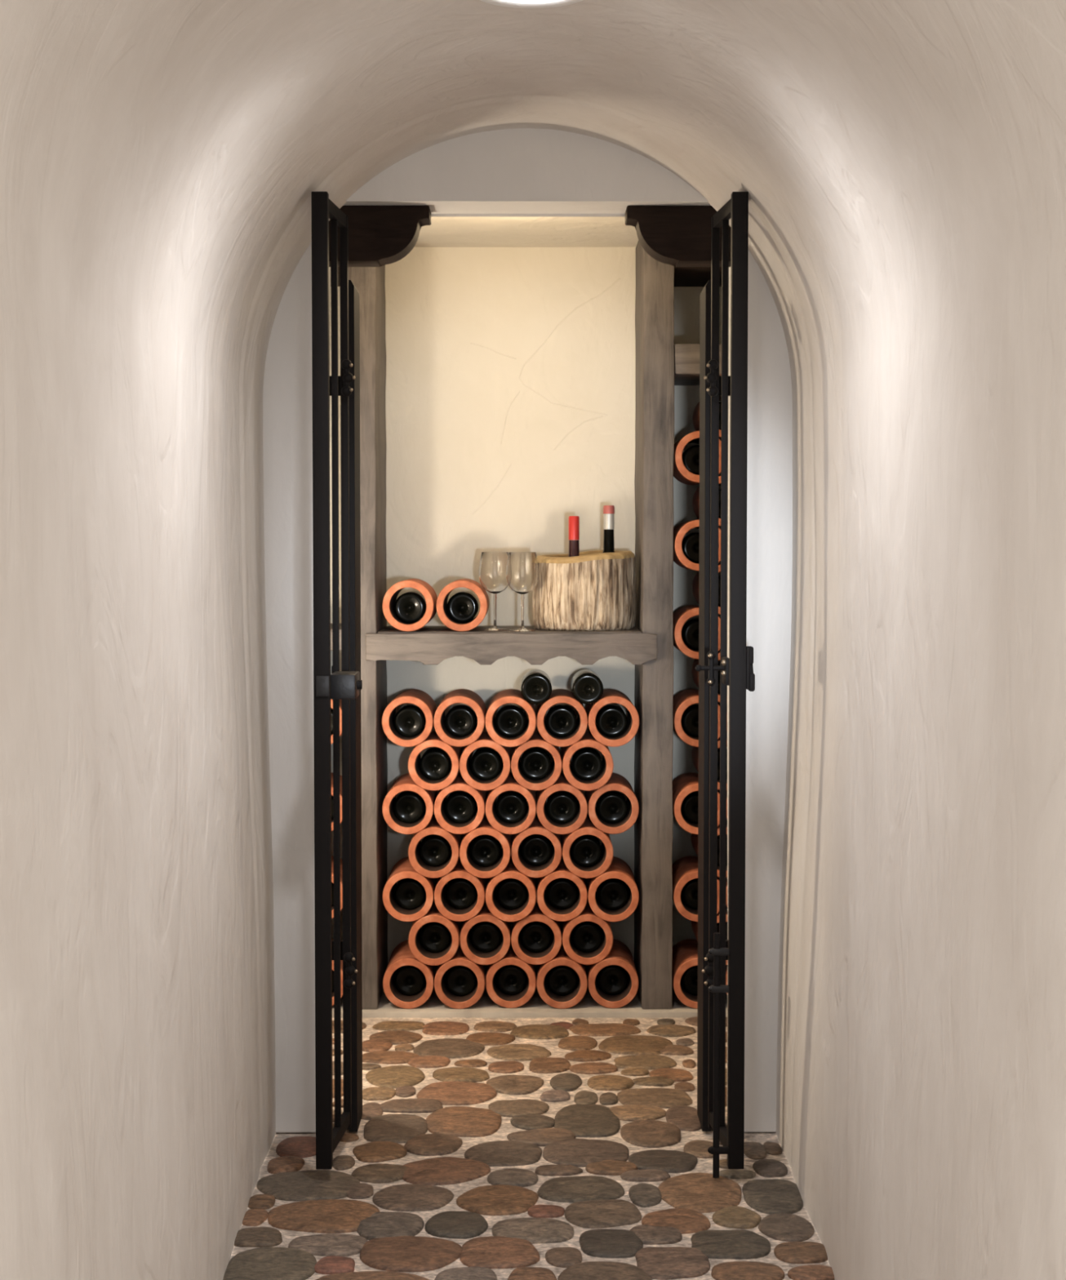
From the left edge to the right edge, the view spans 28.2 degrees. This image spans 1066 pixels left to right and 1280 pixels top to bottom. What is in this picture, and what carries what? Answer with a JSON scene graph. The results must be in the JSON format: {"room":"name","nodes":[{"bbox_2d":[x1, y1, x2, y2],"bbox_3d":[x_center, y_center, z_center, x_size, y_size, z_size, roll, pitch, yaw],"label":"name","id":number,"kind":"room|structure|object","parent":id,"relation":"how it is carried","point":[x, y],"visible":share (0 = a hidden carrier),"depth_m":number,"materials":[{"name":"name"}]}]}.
{"room":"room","nodes":[
{"label":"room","id":0,"kind":"room"},
{"bbox_2d":[0,259,275,1279],"bbox_3d":[-0.514,0.318,3.034,0.081,1.490,2.535,0,3,-1],"label":"wall","id":1,"kind":"structure","parent":0,"point":[138,1068],"depth_m":2.73,"materials":[{"name":"paint"}]},
{"bbox_2d":[413,216,638,247],"bbox_3d":[-0.013,-1.081,5.071,1.600,0.100,1.290,0,3,0],"label":"ceiling","id":2,"kind":"structure","parent":0,"point":[443,231],"depth_m":5.43,"materials":[{"name":"beige paint"}]},
{"bbox_2d":[262,128,792,1132],"bbox_3d":[-0.011,-0.148,4.368,1.640,2.300,0.200,0,3,0],"label":"wall","id":3,"kind":"structure","parent":0,"point":[515,171],"depth_m":4.27,"materials":[{"name":"paint"}]},
{"bbox_2d":[328,205,431,266],"bbox_3d":[-0.321,-0.834,4.383,0.218,0.113,0.095,0,3,0],"label":"wooden corbel","id":4,"kind":"object","parent":3,"relation":"attached to","point":[379,236],"visible":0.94,"depth_m":4.34,"materials":[{"name":"brown wood"}]},
{"bbox_2d":[625,205,731,266],"bbox_3d":[0.302,-0.834,4.385,0.220,0.113,0.095,0,3,0],"label":"wooden corbel","id":5,"kind":"object","parent":3,"relation":"attached to","point":[677,236],"visible":0.94,"depth_m":4.34,"materials":[{"name":"brown wood"}]},
{"bbox_2d":[329,247,727,976],"bbox_3d":[-0.014,-0.212,5.796,1.640,2.300,0.081,0,3,0],"label":"wall","id":6,"kind":"structure","parent":0,"point":[510,371],"depth_m":5.74,"materials":[{"name":"beige paint"}]},
{"bbox_2d":[332,977,727,1017],"bbox_3d":[-0.014,0.951,5.594,1.600,0.034,0.430,0,3,0],"label":"trim","id":7,"kind":"structure","parent":6,"relation":"attached to","point":[433,1007],"depth_m":5.39,"materials":[{"name":"wood"}]},
{"bbox_2d":[382,939,437,1008],"bbox_3d":[-0.319,0.871,5.544,0.129,0.129,0.270,0,3,0],"label":"tube","id":8,"kind":"object","parent":7,"relation":"on","point":[402,955],"visible":0.74,"depth_m":5.41,"materials":[{"name":"ceramic"}]},
{"bbox_2d":[408,897,462,965],"bbox_3d":[-0.254,0.760,5.537,0.129,0.129,0.270,0,3,0],"label":"tube","id":9,"kind":"object","parent":8,"relation":"on","point":[433,915],"visible":0.71,"depth_m":5.40,"materials":[{"name":"ceramic"}]},
{"bbox_2d":[382,856,437,921],"bbox_3d":[-0.319,0.648,5.535,0.129,0.129,0.270,0,3,0],"label":"tube","id":10,"kind":"object","parent":9,"relation":"on","point":[402,868],"visible":0.77,"depth_m":5.40,"materials":[{"name":"ceramic"}]},
{"bbox_2d":[394,878,426,910],"bbox_3d":[-0.319,0.651,5.613,0.079,0.079,0.300,0,3,0],"label":"wine bottle","id":11,"kind":"object","parent":10,"relation":"in","point":[410,894],"visible":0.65,"depth_m":5.46,"materials":[{"name":"black glass"}]},
{"bbox_2d":[408,814,462,878],"bbox_3d":[-0.254,0.536,5.530,0.129,0.129,0.270,0,3,0],"label":"tube","id":12,"kind":"object","parent":10,"relation":"on","point":[455,840],"visible":0.77,"depth_m":5.40,"materials":[{"name":"ceramic"}]},
{"bbox_2d":[382,773,437,834],"bbox_3d":[-0.319,0.424,5.527,0.129,0.129,0.270,0,3,0],"label":"tube","id":13,"kind":"object","parent":12,"relation":"on","point":[405,782],"visible":0.8,"depth_m":5.39,"materials":[{"name":"ceramic"}]},
{"bbox_2d":[393,791,426,823],"bbox_3d":[-0.321,0.427,5.609,0.079,0.079,0.300,0,3,0],"label":"wine bottle","id":14,"kind":"object","parent":13,"relation":"in","point":[409,806],"visible":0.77,"depth_m":5.46,"materials":[{"name":"black glass"}]},
{"bbox_2d":[408,730,462,791],"bbox_3d":[-0.254,0.313,5.522,0.129,0.129,0.270,0,3,0],"label":"tube","id":15,"kind":"object","parent":13,"relation":"on","point":[455,753],"visible":0.84,"depth_m":5.39,"materials":[{"name":"ceramic"}]},
{"bbox_2d":[382,688,436,746],"bbox_3d":[-0.319,0.201,5.514,0.129,0.129,0.270,0,3,0],"label":"tube","id":16,"kind":"object","parent":15,"relation":"on","point":[420,698],"visible":0.89,"depth_m":5.38,"materials":[{"name":"ceramic"}]},
{"bbox_2d":[393,702,426,737],"bbox_3d":[-0.319,0.205,5.589,0.079,0.079,0.300,0,3,0],"label":"wine bottle","id":17,"kind":"object","parent":16,"relation":"in","point":[410,720],"visible":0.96,"depth_m":5.44,"materials":[{"name":"black glass"}]},
{"bbox_2d":[419,746,451,780],"bbox_3d":[-0.253,0.316,5.601,0.079,0.079,0.300,0,3,0],"label":"wine bottle","id":18,"kind":"object","parent":15,"relation":"in","point":[435,763],"visible":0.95,"depth_m":5.45,"materials":[{"name":"black glass"}]},
{"bbox_2d":[433,688,486,746],"bbox_3d":[-0.188,0.201,5.519,0.129,0.129,0.270,0,3,0],"label":"tube","id":19,"kind":"object","parent":15,"relation":"on","point":[466,696],"visible":0.92,"depth_m":5.39,"materials":[{"name":"ceramic"}]},
{"bbox_2d":[444,702,477,737],"bbox_3d":[-0.188,0.204,5.599,0.079,0.079,0.300,0,3,0],"label":"wine bottle","id":20,"kind":"object","parent":19,"relation":"in","point":[460,719],"visible":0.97,"depth_m":5.45,"materials":[{"name":"black glass"}]},
{"bbox_2d":[419,834,451,866],"bbox_3d":[-0.255,0.539,5.611,0.079,0.079,0.300,0,3,0],"label":"wine bottle","id":21,"kind":"object","parent":12,"relation":"in","point":[434,850],"visible":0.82,"depth_m":5.46,"materials":[{"name":"black glass"}]},
{"bbox_2d":[434,772,486,834],"bbox_3d":[-0.188,0.424,5.531,0.129,0.129,0.270,0,3,0],"label":"tube","id":22,"kind":"object","parent":12,"relation":"on","point":[459,783],"visible":0.83,"depth_m":5.40,"materials":[{"name":"ceramic"}]},
{"bbox_2d":[444,790,476,823],"bbox_3d":[-0.189,0.427,5.608,0.079,0.079,0.300,0,3,0],"label":"wine bottle","id":23,"kind":"object","parent":22,"relation":"in","point":[460,806],"visible":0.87,"depth_m":5.46,"materials":[{"name":"black glass"}]},
{"bbox_2d":[459,730,511,791],"bbox_3d":[-0.122,0.313,5.523,0.129,0.129,0.270,0,3,0],"label":"tube","id":24,"kind":"object","parent":22,"relation":"on","point":[484,740],"visible":0.85,"depth_m":5.39,"materials":[{"name":"ceramic"}]},
{"bbox_2d":[470,746,502,780],"bbox_3d":[-0.122,0.316,5.598,0.079,0.079,0.300,0,3,0],"label":"wine bottle","id":25,"kind":"object","parent":24,"relation":"in","point":[486,762],"visible":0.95,"depth_m":5.45,"materials":[{"name":"black glass"}]},
{"bbox_2d":[484,688,536,746],"bbox_3d":[-0.057,0.201,5.514,0.129,0.129,0.270,0,3,0],"label":"tube","id":26,"kind":"object","parent":24,"relation":"on","point":[508,695],"visible":0.91,"depth_m":5.38,"materials":[{"name":"ceramic"}]},
{"bbox_2d":[495,702,525,737],"bbox_3d":[-0.058,0.205,5.587,0.079,0.079,0.300,0,3,0],"label":"wine bottle","id":27,"kind":"object","parent":26,"relation":"in","point":[510,718],"visible":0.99,"depth_m":5.44,"materials":[{"name":"black glass"}]},
{"bbox_2d":[520,669,551,704],"bbox_3d":[0.009,0.118,5.531,0.079,0.079,0.300,0,3,0],"label":"wine bottle","id":28,"kind":"object","parent":26,"relation":"on","point":[535,686],"visible":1,"depth_m":5.38,"materials":[{"name":"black glass"}]},
{"bbox_2d":[419,922,451,952],"bbox_3d":[-0.254,0.763,5.617,0.079,0.079,0.300,0,3,0],"label":"wine bottle","id":29,"kind":"object","parent":9,"relation":"in","point":[434,937],"visible":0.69,"depth_m":5.47,"materials":[{"name":"black glass"}]},
{"bbox_2d":[434,856,486,921],"bbox_3d":[-0.188,0.648,5.538,0.129,0.129,0.270,0,3,0],"label":"tube","id":30,"kind":"object","parent":9,"relation":"on","point":[449,912],"visible":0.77,"depth_m":5.41,"materials":[{"name":"ceramic"}]},
{"bbox_2d":[445,878,476,909],"bbox_3d":[-0.187,0.651,5.622,0.079,0.079,0.300,0,3,0],"label":"wine bottle","id":31,"kind":"object","parent":30,"relation":"in","point":[460,893],"visible":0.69,"depth_m":5.47,"materials":[{"name":"black glass"}]},
{"bbox_2d":[459,814,511,878],"bbox_3d":[-0.122,0.536,5.527,0.129,0.129,0.270,0,3,0],"label":"tube","id":32,"kind":"object","parent":30,"relation":"on","point":[485,828],"visible":0.8,"depth_m":5.39,"materials":[{"name":"ceramic"}]},
{"bbox_2d":[469,835,501,866],"bbox_3d":[-0.124,0.539,5.607,0.079,0.079,0.300,0,3,0],"label":"wine bottle","id":33,"kind":"object","parent":32,"relation":"in","point":[485,850],"visible":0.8,"depth_m":5.46,"materials":[{"name":"black glass"}]},
{"bbox_2d":[485,772,536,834],"bbox_3d":[-0.057,0.424,5.528,0.129,0.129,0.270,0,3,0],"label":"tube","id":34,"kind":"object","parent":32,"relation":"on","point":[510,784],"visible":0.83,"depth_m":5.39,"materials":[{"name":"ceramic"}]},
{"bbox_2d":[495,791,526,823],"bbox_3d":[-0.057,0.428,5.607,0.079,0.079,0.300,0,3,0],"label":"wine bottle","id":35,"kind":"object","parent":34,"relation":"in","point":[511,806],"visible":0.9,"depth_m":5.46,"materials":[{"name":"black glass"}]},
{"bbox_2d":[511,730,561,790],"bbox_3d":[0.009,0.312,5.524,0.129,0.129,0.270,0,3,0],"label":"tube","id":36,"kind":"object","parent":34,"relation":"on","point":[536,740],"visible":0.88,"depth_m":5.39,"materials":[{"name":"ceramic"}]},
{"bbox_2d":[520,746,551,780],"bbox_3d":[0.006,0.316,5.604,0.079,0.079,0.300,0,3,0],"label":"wine bottle","id":37,"kind":"object","parent":36,"relation":"in","point":[535,762],"visible":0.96,"depth_m":5.46,"materials":[{"name":"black glass"}]},
{"bbox_2d":[536,688,587,746],"bbox_3d":[0.074,0.201,5.519,0.129,0.129,0.270,0,3,0],"label":"tube","id":38,"kind":"object","parent":36,"relation":"on","point":[557,695],"visible":0.86,"depth_m":5.39,"materials":[{"name":"ceramic"}]},
{"bbox_2d":[545,702,577,737],"bbox_3d":[0.073,0.204,5.594,0.079,0.079,0.300,0,3,0],"label":"wine bottle","id":39,"kind":"object","parent":38,"relation":"in","point":[561,717],"visible":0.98,"depth_m":5.45,"materials":[{"name":"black glass"}]},
{"bbox_2d":[571,669,603,704],"bbox_3d":[0.139,0.118,5.535,0.079,0.079,0.300,0,3,0],"label":"wine bottle","id":40,"kind":"object","parent":38,"relation":"on","point":[587,687],"visible":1,"depth_m":5.39,"materials":[{"name":"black glass"}]},
{"bbox_2d":[434,942,486,1008],"bbox_3d":[-0.188,0.871,5.542,0.129,0.129,0.270,0,3,0],"label":"tube","id":41,"kind":"object","parent":7,"relation":"on","point":[448,998],"visible":0.7,"depth_m":5.41,"materials":[{"name":"ceramic"}]},
{"bbox_2d":[445,965,476,995],"bbox_3d":[-0.187,0.875,5.617,0.079,0.079,0.300,0,3,0],"label":"wine bottle","id":42,"kind":"object","parent":41,"relation":"in","point":[460,980],"visible":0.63,"depth_m":5.47,"materials":[{"name":"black glass"}]},
{"bbox_2d":[459,897,511,964],"bbox_3d":[-0.122,0.759,5.544,0.129,0.129,0.270,0,3,0],"label":"tube","id":43,"kind":"object","parent":41,"relation":"on","point":[477,957],"visible":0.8,"depth_m":5.41,"materials":[{"name":"ceramic"}]},
{"bbox_2d":[470,921,501,952],"bbox_3d":[-0.123,0.762,5.625,0.079,0.079,0.300,0,3,0],"label":"wine bottle","id":44,"kind":"object","parent":43,"relation":"in","point":[485,936],"visible":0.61,"depth_m":5.48,"materials":[{"name":"black glass"}]},
{"bbox_2d":[485,856,536,921],"bbox_3d":[-0.057,0.648,5.534,0.129,0.129,0.270,0,3,0],"label":"tube","id":45,"kind":"object","parent":43,"relation":"on","point":[503,913],"visible":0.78,"depth_m":5.40,"materials":[{"name":"ceramic"}]},
{"bbox_2d":[496,878,527,909],"bbox_3d":[-0.055,0.651,5.616,0.079,0.079,0.300,0,3,0],"label":"wine bottle","id":46,"kind":"object","parent":45,"relation":"in","point":[511,893],"visible":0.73,"depth_m":5.47,"materials":[{"name":"black glass"}]},
{"bbox_2d":[511,813,561,877],"bbox_3d":[0.009,0.536,5.536,0.129,0.129,0.270,0,3,0],"label":"tube","id":47,"kind":"object","parent":45,"relation":"on","point":[536,827],"visible":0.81,"depth_m":5.40,"materials":[{"name":"ceramic"}]},
{"bbox_2d":[520,834,551,866],"bbox_3d":[0.008,0.539,5.619,0.079,0.079,0.300,0,3,0],"label":"wine bottle","id":48,"kind":"object","parent":47,"relation":"in","point":[535,849],"visible":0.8,"depth_m":5.47,"materials":[{"name":"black glass"}]},
{"bbox_2d":[536,772,587,834],"bbox_3d":[0.074,0.424,5.527,0.129,0.129,0.270,0,3,0],"label":"tube","id":49,"kind":"object","parent":47,"relation":"on","point":[562,784],"visible":0.82,"depth_m":5.39,"materials":[{"name":"ceramic"}]},
{"bbox_2d":[546,791,577,823],"bbox_3d":[0.075,0.428,5.601,0.079,0.079,0.300,0,3,0],"label":"wine bottle","id":50,"kind":"object","parent":49,"relation":"in","point":[562,806],"visible":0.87,"depth_m":5.45,"materials":[{"name":"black glass"}]},
{"bbox_2d":[560,730,613,791],"bbox_3d":[0.140,0.313,5.520,0.129,0.129,0.270,0,3,0],"label":"tube","id":51,"kind":"object","parent":49,"relation":"on","point":[588,740],"visible":0.84,"depth_m":5.39,"materials":[{"name":"ceramic"}]},
{"bbox_2d":[570,746,602,780],"bbox_3d":[0.140,0.316,5.595,0.079,0.079,0.300,0,3,0],"label":"wine bottle","id":52,"kind":"object","parent":51,"relation":"in","point":[586,762],"visible":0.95,"depth_m":5.45,"materials":[{"name":"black glass"}]},
{"bbox_2d":[585,688,639,746],"bbox_3d":[0.205,0.201,5.517,0.129,0.129,0.270,0,3,0],"label":"tube","id":53,"kind":"object","parent":51,"relation":"on","point":[609,695],"visible":0.87,"depth_m":5.38,"materials":[{"name":"ceramic"}]},
{"bbox_2d":[595,702,627,737],"bbox_3d":[0.203,0.204,5.592,0.079,0.079,0.300,0,3,0],"label":"wine bottle","id":54,"kind":"object","parent":53,"relation":"in","point":[611,720],"visible":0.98,"depth_m":5.44,"materials":[{"name":"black glass"}]},
{"bbox_2d":[485,938,536,1008],"bbox_3d":[-0.057,0.871,5.552,0.129,0.129,0.270,0,3,0],"label":"tube","id":55,"kind":"object","parent":7,"relation":"on","point":[500,998],"visible":0.66,"depth_m":5.42,"materials":[{"name":"ceramic"}]},
{"bbox_2d":[496,964,526,995],"bbox_3d":[-0.056,0.874,5.629,0.079,0.079,0.300,0,3,0],"label":"wine bottle","id":56,"kind":"object","parent":55,"relation":"in","point":[511,980],"visible":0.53,"depth_m":5.48,"materials":[{"name":"black glass"}]},
{"bbox_2d":[511,897,561,964],"bbox_3d":[0.009,0.759,5.546,0.129,0.129,0.270,0,3,0],"label":"tube","id":57,"kind":"object","parent":55,"relation":"on","point":[536,914],"visible":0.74,"depth_m":5.41,"materials":[{"name":"ceramic"}]},
{"bbox_2d":[520,921,551,952],"bbox_3d":[0.007,0.763,5.619,0.079,0.079,0.300,0,3,0],"label":"wine bottle","id":58,"kind":"object","parent":57,"relation":"in","point":[535,936],"visible":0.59,"depth_m":5.47,"materials":[{"name":"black glass"}]},
{"bbox_2d":[330,240,721,1008],"bbox_3d":[-0.055,-0.058,5.552,1.517,1.985,0.422,0,3,0],"label":"wine rack","id":59,"kind":"object","parent":7,"relation":"on","point":[660,364],"visible":0.48,"depth_m":5.37,"materials":[{"name":"grey wood"}]},
{"bbox_2d":[382,578,437,631],"bbox_3d":[-0.317,-0.092,5.504,0.129,0.129,0.270,0,3,0],"label":"tube","id":60,"kind":"object","parent":59,"relation":"on","point":[426,589],"visible":0.94,"depth_m":5.37,"materials":[{"name":"ceramic"}]},
{"bbox_2d":[394,591,426,622],"bbox_3d":[-0.317,-0.089,5.578,0.079,0.079,0.300,0,3,0],"label":"wine bottle","id":61,"kind":"object","parent":60,"relation":"in","point":[410,606],"visible":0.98,"depth_m":5.43,"materials":[{"name":"black glass"}]},
{"bbox_2d":[435,578,488,631],"bbox_3d":[-0.181,-0.092,5.508,0.129,0.129,0.270,0,3,0],"label":"tube","id":62,"kind":"object","parent":59,"relation":"on","point":[442,601],"visible":0.92,"depth_m":5.37,"materials":[{"name":"ceramic"}]},
{"bbox_2d":[446,591,479,622],"bbox_3d":[-0.182,-0.089,5.589,0.079,0.079,0.300,0,3,0],"label":"wine bottle","id":63,"kind":"object","parent":62,"relation":"in","point":[462,606],"visible":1,"depth_m":5.44,"materials":[{"name":"black glass"}]},
{"bbox_2d":[479,551,508,630],"bbox_3d":[-0.098,-0.126,5.468,0.084,0.201,0.084,0,3,0],"label":"wine glass","id":64,"kind":"object","parent":59,"relation":"on","point":[493,565],"visible":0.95,"depth_m":5.43,"materials":[{"name":"clear glass"}]},
{"bbox_2d":[479,551,508,594],"bbox_3d":[-0.098,-0.173,5.466,0.084,0.108,0.084,0,3,0],"label":"bowl","id":65,"kind":"object","parent":64,"relation":"on","point":[493,565],"depth_m":5.43,"materials":[{"name":"clear glass"}]},
{"bbox_2d":[506,551,538,631],"bbox_3d":[-0.027,-0.124,5.416,0.084,0.201,0.084,0,3,0],"label":"wine glass","id":66,"kind":"object","parent":59,"relation":"on","point":[522,569],"visible":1,"depth_m":5.38,"materials":[{"name":"clear glass"}]},
{"bbox_2d":[506,551,538,594],"bbox_3d":[-0.027,-0.170,5.414,0.084,0.108,0.084,0,3,0],"label":"bowl","id":67,"kind":"object","parent":66,"relation":"on","point":[522,569],"depth_m":5.38,"materials":[{"name":"clear glass"}]},
{"bbox_2d":[532,550,636,631],"bbox_3d":[0.133,-0.131,5.518,0.272,0.206,0.271,0,3,0],"label":"holder","id":68,"kind":"object","parent":59,"relation":"on","point":[594,590],"visible":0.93,"depth_m":5.40,"materials":[{"name":"beige wood"}]},
{"bbox_2d":[673,520,720,570],"bbox_3d":[0.423,-0.246,5.493,0.129,0.129,0.270,0,3,0],"label":"tube","id":69,"kind":"object","parent":59,"relation":"in","point":[680,531],"visible":0.54,"depth_m":5.36,"materials":[{"name":"ceramic"}]},
{"bbox_2d":[692,475,720,527],"bbox_3d":[0.488,-0.357,5.491,0.129,0.129,0.270,0,3,0],"label":"tube","id":70,"kind":"object","parent":69,"relation":"on","point":[695,503],"visible":0.08,"depth_m":5.52,"materials":[{"name":"ceramic"}]},
{"bbox_2d":[674,431,721,484],"bbox_3d":[0.423,-0.469,5.484,0.129,0.129,0.270,0,3,0],"label":"tube","id":71,"kind":"object","parent":70,"relation":"on","point":[682,474],"visible":0.6,"depth_m":5.35,"materials":[{"name":"ceramic"}]},
{"bbox_2d":[536,938,587,1008],"bbox_3d":[0.074,0.871,5.544,0.129,0.129,0.270,0,3,0],"label":"tube","id":72,"kind":"object","parent":7,"relation":"on","point":[562,958],"visible":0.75,"depth_m":5.41,"materials":[{"name":"ceramic"}]},
{"bbox_2d":[546,965,577,995],"bbox_3d":[0.075,0.875,5.621,0.079,0.079,0.300,0,3,0],"label":"wine bottle","id":73,"kind":"object","parent":72,"relation":"in","point":[562,980],"visible":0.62,"depth_m":5.47,"materials":[{"name":"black glass"}]},
{"bbox_2d":[560,897,613,964],"bbox_3d":[0.140,0.759,5.547,0.129,0.129,0.270,0,3,0],"label":"tube","id":74,"kind":"object","parent":72,"relation":"on","point":[594,957],"visible":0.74,"depth_m":5.41,"materials":[{"name":"ceramic"}]},
{"bbox_2d":[536,855,587,921],"bbox_3d":[0.074,0.648,5.539,0.129,0.129,0.270,0,3,0],"label":"tube","id":75,"kind":"object","parent":74,"relation":"on","point":[562,871],"visible":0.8,"depth_m":5.41,"materials":[{"name":"ceramic"}]},
{"bbox_2d":[546,878,577,909],"bbox_3d":[0.075,0.651,5.617,0.079,0.079,0.300,0,3,0],"label":"wine bottle","id":76,"kind":"object","parent":75,"relation":"in","point":[562,893],"visible":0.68,"depth_m":5.47,"materials":[{"name":"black glass"}]},
{"bbox_2d":[560,814,613,878],"bbox_3d":[0.140,0.536,5.528,0.129,0.129,0.270,0,3,0],"label":"tube","id":77,"kind":"object","parent":75,"relation":"on","point":[588,828],"visible":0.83,"depth_m":5.39,"materials":[{"name":"ceramic"}]},
{"bbox_2d":[570,835,601,866],"bbox_3d":[0.138,0.539,5.602,0.079,0.079,0.300,0,3,0],"label":"wine bottle","id":78,"kind":"object","parent":77,"relation":"in","point":[586,850],"visible":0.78,"depth_m":5.45,"materials":[{"name":"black glass"}]},
{"bbox_2d":[585,772,639,834],"bbox_3d":[0.205,0.424,5.532,0.129,0.129,0.270,0,3,0],"label":"tube","id":79,"kind":"object","parent":77,"relation":"on","point":[617,782],"visible":0.87,"depth_m":5.40,"materials":[{"name":"ceramic"}]},
{"bbox_2d":[595,790,627,823],"bbox_3d":[0.205,0.428,5.604,0.079,0.079,0.300,0,3,0],"label":"wine bottle","id":80,"kind":"object","parent":79,"relation":"in","point":[611,806],"visible":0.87,"depth_m":5.46,"materials":[{"name":"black glass"}]},
{"bbox_2d":[571,921,602,952],"bbox_3d":[0.140,0.763,5.622,0.079,0.079,0.300,0,3,0],"label":"wine bottle","id":81,"kind":"object","parent":74,"relation":"in","point":[587,936],"visible":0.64,"depth_m":5.47,"materials":[{"name":"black glass"}]},
{"bbox_2d":[585,856,639,921],"bbox_3d":[0.205,0.648,5.533,0.129,0.129,0.270,0,3,0],"label":"tube","id":82,"kind":"object","parent":74,"relation":"on","point":[619,868],"visible":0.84,"depth_m":5.40,"materials":[{"name":"ceramic"}]},
{"bbox_2d":[596,878,628,910],"bbox_3d":[0.207,0.651,5.605,0.079,0.079,0.300,0,3,0],"label":"wine bottle","id":83,"kind":"object","parent":82,"relation":"in","point":[612,893],"visible":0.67,"depth_m":5.46,"materials":[{"name":"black glass"}]},
{"bbox_2d":[585,938,638,1008],"bbox_3d":[0.205,0.871,5.549,0.129,0.129,0.270,0,3,0],"label":"tube","id":84,"kind":"object","parent":7,"relation":"on","point":[620,954],"visible":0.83,"depth_m":5.42,"materials":[{"name":"ceramic"}]},
{"bbox_2d":[671,938,697,1008],"bbox_3d":[0.423,0.871,5.545,0.129,0.129,0.270,0,3,0],"label":"tube","id":85,"kind":"object","parent":7,"relation":"on","point":[685,953],"visible":0.41,"depth_m":5.44,"materials":[{"name":"ceramic"}]},
{"bbox_2d":[691,906,727,964],"bbox_3d":[0.488,0.759,5.542,0.129,0.129,0.270,0,3,0],"label":"tube","id":86,"kind":"object","parent":85,"relation":"on","point":[694,924],"visible":0.05,"depth_m":5.51,"materials":[{"name":"ceramic"}]},
{"bbox_2d":[671,855,719,921],"bbox_3d":[0.423,0.648,5.535,0.129,0.129,0.270,2,3,0],"label":"tube","id":87,"kind":"object","parent":86,"relation":"on","point":[685,868],"visible":0.44,"depth_m":5.42,"materials":[{"name":"ceramic"}]},
{"bbox_2d":[691,819,727,877],"bbox_3d":[0.488,0.536,5.537,0.129,0.129,0.270,0,3,0],"label":"tube","id":88,"kind":"object","parent":87,"relation":"on","point":[694,837],"visible":0.08,"depth_m":5.51,"materials":[{"name":"ceramic"}]},
{"bbox_2d":[672,772,719,834],"bbox_3d":[0.423,0.424,5.525,0.129,0.129,0.270,0,3,0],"label":"tube","id":89,"kind":"object","parent":88,"relation":"on","point":[686,784],"visible":0.45,"depth_m":5.39,"materials":[{"name":"ceramic"}]},
{"bbox_2d":[691,734,727,790],"bbox_3d":[0.488,0.312,5.527,0.129,0.129,0.270,0,3,0],"label":"tube","id":90,"kind":"object","parent":89,"relation":"on","point":[695,753],"visible":0.08,"depth_m":5.51,"materials":[{"name":"ceramic"}]},
{"bbox_2d":[672,688,719,746],"bbox_3d":[0.423,0.201,5.516,0.129,0.129,0.270,0,3,0],"label":"tube","id":91,"kind":"object","parent":90,"relation":"on","point":[684,699],"visible":0.5,"depth_m":5.38,"materials":[{"name":"ceramic"}]},
{"bbox_2d":[692,648,720,702],"bbox_3d":[0.488,0.089,5.516,0.129,0.129,0.270,0,3,0],"label":"tube","id":92,"kind":"object","parent":91,"relation":"on","point":[695,673],"visible":0.06,"depth_m":5.54,"materials":[{"name":"ceramic"}]},
{"bbox_2d":[673,604,720,658],"bbox_3d":[0.423,-0.022,5.504,0.129,0.129,0.270,0,3,0],"label":"tube","id":93,"kind":"object","parent":92,"relation":"on","point":[681,615],"visible":0.48,"depth_m":5.37,"materials":[{"name":"ceramic"}]},
{"bbox_2d":[222,1016,835,1279],"bbox_3d":[-0.006,1.089,2.427,2.000,0.012,5.950,0,3,0],"label":"floor","id":94,"kind":"structure","parent":0,"point":[544,1148],"depth_m":4.00,"materials":[{"name":"brown stone"}]},
{"bbox_2d":[329,280,362,1131],"bbox_3d":[-0.394,0.137,4.341,0.072,1.721,0.138,0,3,0],"label":"gate post","id":95,"kind":"object","parent":94,"relation":"on","point":[353,295],"visible":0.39,"depth_m":4.29,"materials":[{"name":"black metal"}]},
{"bbox_2d":[311,191,362,1169],"bbox_3d":[-0.359,0.078,4.070,0.072,1.816,0.301,0,3,6],"label":"iron gate","id":96,"kind":"object","parent":95,"relation":"attached to","point":[345,685],"visible":1,"depth_m":3.97,"materials":[{"name":"black metal"}]},
{"bbox_2d":[697,280,730,1131],"bbox_3d":[0.379,0.137,4.343,0.068,1.721,0.138,0,3,0],"label":"gate post","id":97,"kind":"object","parent":94,"relation":"on","point":[705,295],"visible":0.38,"depth_m":4.30,"materials":[{"name":"black metal"}]},
{"bbox_2d":[695,191,755,1177],"bbox_3d":[0.344,0.086,4.072,0.097,1.832,0.296,0,3,-10],"label":"iron gate","id":98,"kind":"object","parent":97,"relation":"attached to","point":[736,671],"visible":1,"depth_m":3.96,"materials":[{"name":"black metal"}]},
{"bbox_2d":[0,0,1065,399],"bbox_3d":[-0.011,-0.702,2.989,1.090,0.552,2.535,0,3,0],"label":"ceiling","id":99,"kind":"structure","parent":0,"point":[901,164],"depth_m":3.03,"materials":[{"name":"paint"}]},
{"bbox_2d":[776,253,1065,1279],"bbox_3d":[0.507,0.318,3.036,0.058,1.490,2.535,0,3,0],"label":"wall","id":100,"kind":"structure","parent":0,"point":[921,1085],"depth_m":2.76,"materials":[{"name":"paint"}]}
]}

